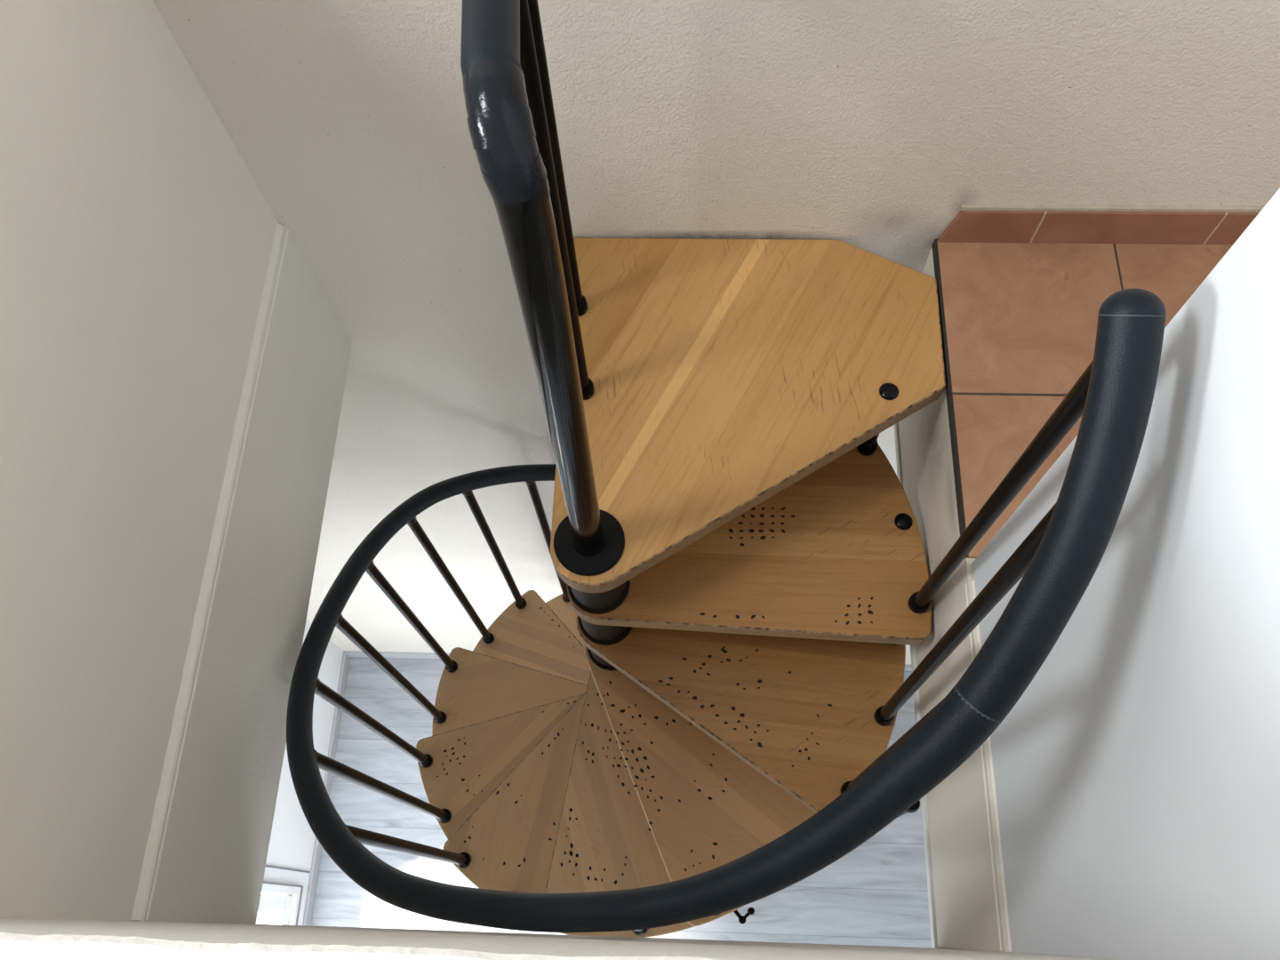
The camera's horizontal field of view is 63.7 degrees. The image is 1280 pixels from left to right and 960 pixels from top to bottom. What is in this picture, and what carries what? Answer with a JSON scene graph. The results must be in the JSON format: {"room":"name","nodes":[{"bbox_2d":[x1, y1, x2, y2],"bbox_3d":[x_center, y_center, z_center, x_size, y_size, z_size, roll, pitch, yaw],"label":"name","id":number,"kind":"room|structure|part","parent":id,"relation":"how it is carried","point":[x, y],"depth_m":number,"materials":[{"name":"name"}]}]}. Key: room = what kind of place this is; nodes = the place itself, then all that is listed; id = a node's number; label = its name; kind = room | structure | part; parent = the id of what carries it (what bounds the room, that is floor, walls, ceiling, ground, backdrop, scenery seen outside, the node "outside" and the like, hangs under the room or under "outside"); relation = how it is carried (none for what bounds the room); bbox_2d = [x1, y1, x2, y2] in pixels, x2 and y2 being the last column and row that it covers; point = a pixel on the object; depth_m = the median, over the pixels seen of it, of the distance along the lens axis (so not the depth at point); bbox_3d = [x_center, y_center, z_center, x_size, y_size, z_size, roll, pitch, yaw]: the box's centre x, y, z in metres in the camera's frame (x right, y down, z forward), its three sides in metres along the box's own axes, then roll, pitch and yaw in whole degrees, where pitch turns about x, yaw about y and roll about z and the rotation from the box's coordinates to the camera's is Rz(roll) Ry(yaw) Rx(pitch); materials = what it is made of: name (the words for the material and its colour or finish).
{"room":"spiral staircase","nodes":[
{"label":"spiral staircase","id":0,"kind":"room"},
{"bbox_2d":[0,0,278,920],"bbox_3d":[-0.733,-0.060,1.190,0.100,0.950,1.260,1,67,2],"label":"wall","id":1,"kind":"structure","parent":0,"point":[137,238],"depth_m":1.30,"materials":[{"name":"paint"}]},
{"bbox_2d":[130,223,288,920],"bbox_3d":[-0.661,0.071,1.625,0.014,0.025,1.148,1,67,2],"label":"trim","id":2,"kind":"structure","parent":1,"relation":"attached to","point":[169,759],"depth_m":1.58,"materials":[{"name":"paint"}]},
{"bbox_2d":[135,225,351,923],"bbox_3d":[-2.202,1.334,1.355,3.024,0.410,3.785,1,67,2],"label":"wall","id":3,"kind":"structure","parent":0,"point":[212,869],"depth_m":1.76,"materials":[{"name":"paint"}]},
{"bbox_2d":[256,620,343,925],"bbox_3d":[-1.599,1.996,2.837,0.200,2.873,3.785,1,67,2],"label":"wall","id":4,"kind":"structure","parent":0,"point":[292,843],"depth_m":4.31,"materials":[{"name":"paint"}]},
{"bbox_2d":[258,881,303,925],"bbox_3d":[-1.507,1.902,3.117,0.076,2.072,1.324,1,67,2],"label":"window","id":5,"kind":"structure","parent":4,"relation":"in","point":[285,905],"depth_m":4.17,"materials":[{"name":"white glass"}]},
{"bbox_3d":[-1.510,1.893,3.111,0.040,1.986,1.228,1,67,2],"label":"sash","id":6,"kind":"part","parent":5,"relation":"part of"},
{"bbox_3d":[-1.510,1.886,3.099,0.072,2.025,1.298,1,67,2],"label":"frame","id":7,"kind":"part","parent":5,"relation":"part of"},
{"bbox_2d":[265,864,310,872],"bbox_3d":[-1.467,1.146,3.179,0.006,2.733,0.006,1,67,2],"label":"trim","id":8,"kind":"structure","parent":4,"relation":"attached to","point":[268,866],"depth_m":4.18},
{"bbox_2d":[302,654,349,925],"bbox_3d":[-1.448,2.560,4.116,0.014,0.070,3.771,1,67,2],"label":"baseboard","id":9,"kind":"structure","parent":4,"relation":"attached to","point":[328,777],"depth_m":4.62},
{"bbox_2d":[0,918,1124,959],"bbox_3d":[-0.108,0.558,1.112,2.400,1.339,0.123,1,67,2],"label":"wall","id":10,"kind":"structure","parent":0,"point":[20,939],"depth_m":0.64,"materials":[{"name":"paint"}]},
{"bbox_2d":[311,656,931,947],"bbox_3d":[0.457,2.616,4.108,3.850,0.080,3.785,1,67,2],"label":"floor","id":11,"kind":"structure","parent":0,"point":[876,893],"depth_m":4.47,"materials":[{"name":"grey laminate"}]},
{"bbox_2d":[286,0,1166,937],"bbox_3d":[-0.039,0.554,2.674,1.186,4.219,1.180,1,67,2],"label":"spiral staircase","id":12,"kind":"structure","parent":11,"relation":"on","point":[700,724],"depth_m":1.78,"materials":[{"name":"brown wood"}]},
{"bbox_3d":[-0.128,-0.556,0.896,0.049,0.070,0.535,-3,67,1],"label":"guard rail","id":13,"kind":"part","parent":12,"relation":"part of","materials":[{"name":"black metal"}]},
{"bbox_3d":[-0.055,0.349,2.207,1.132,2.850,1.129,1,67,2],"label":"handrail","id":14,"kind":"part","parent":12,"relation":"part of","materials":[{"name":"black metal"}]},
{"bbox_2d":[152,0,1279,664],"bbox_3d":[0.428,-0.349,2.208,3.850,5.961,0.150,1,67,2],"label":"wall","id":15,"kind":"structure","parent":0,"point":[868,125],"depth_m":1.63,"materials":[{"name":"paint"}]},
{"bbox_2d":[343,650,911,671],"bbox_3d":[0.522,0.856,4.785,3.836,0.070,0.014,1,67,2],"label":"baseboard","id":16,"kind":"structure","parent":15,"relation":"attached to","point":[353,654],"depth_m":4.83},
{"bbox_2d":[938,210,1259,244],"bbox_3d":[1.431,-0.426,1.745,1.810,0.086,0.010,1,67,2],"label":"baseboard","id":17,"kind":"structure","parent":15,"relation":"attached to","point":[1154,228],"depth_m":1.77,"materials":[{"name":"tile"}]},
{"bbox_2d":[960,204,1263,212],"bbox_3d":[1.438,-0.446,1.704,1.794,0.010,0.008,1,67,2],"label":"trim","id":18,"kind":"structure","parent":15,"relation":"attached to","point":[964,207],"depth_m":1.73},
{"bbox_2d":[893,422,948,948],"bbox_3d":[1.379,1.482,1.404,1.820,0.021,3.784,1,67,2],"label":"wall","id":19,"kind":"structure","parent":0,"point":[916,703],"depth_m":1.81,"materials":[{"name":"paint"}]},
{"bbox_2d":[898,248,1011,951],"bbox_3d":[1.417,0.192,1.735,1.816,0.380,1.152,1,67,2],"label":"wall","id":20,"kind":"structure","parent":0,"point":[965,911],"depth_m":1.67,"materials":[{"name":"paint"}]},
{"bbox_2d":[936,238,1232,559],"bbox_3d":[1.422,-0.135,1.678,1.813,0.020,0.596,1,67,2],"label":"floor","id":21,"kind":"structure","parent":0,"point":[1020,318],"depth_m":1.75,"materials":[{"name":"tile"}]},
{"bbox_2d":[931,239,965,535],"bbox_3d":[0.515,-0.155,1.719,0.004,0.021,0.583,1,67,2],"label":"trim","id":22,"kind":"structure","parent":21,"relation":"attached to","point":[948,392],"depth_m":1.71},
{"bbox_2d":[972,188,1279,959],"bbox_3d":[0.516,-0.069,0.416,0.100,2.300,0.564,1,67,2],"label":"wall","id":23,"kind":"structure","parent":0,"point":[1137,771],"depth_m":0.93,"materials":[{"name":"white paint"}]},
{"bbox_2d":[964,580,1011,951],"bbox_3d":[0.498,0.393,1.478,0.010,0.025,0.516,1,67,2],"label":"trim","id":24,"kind":"structure","parent":23,"relation":"attached to","point":[973,584],"depth_m":1.44,"materials":[{"name":"paint"}]}
]}

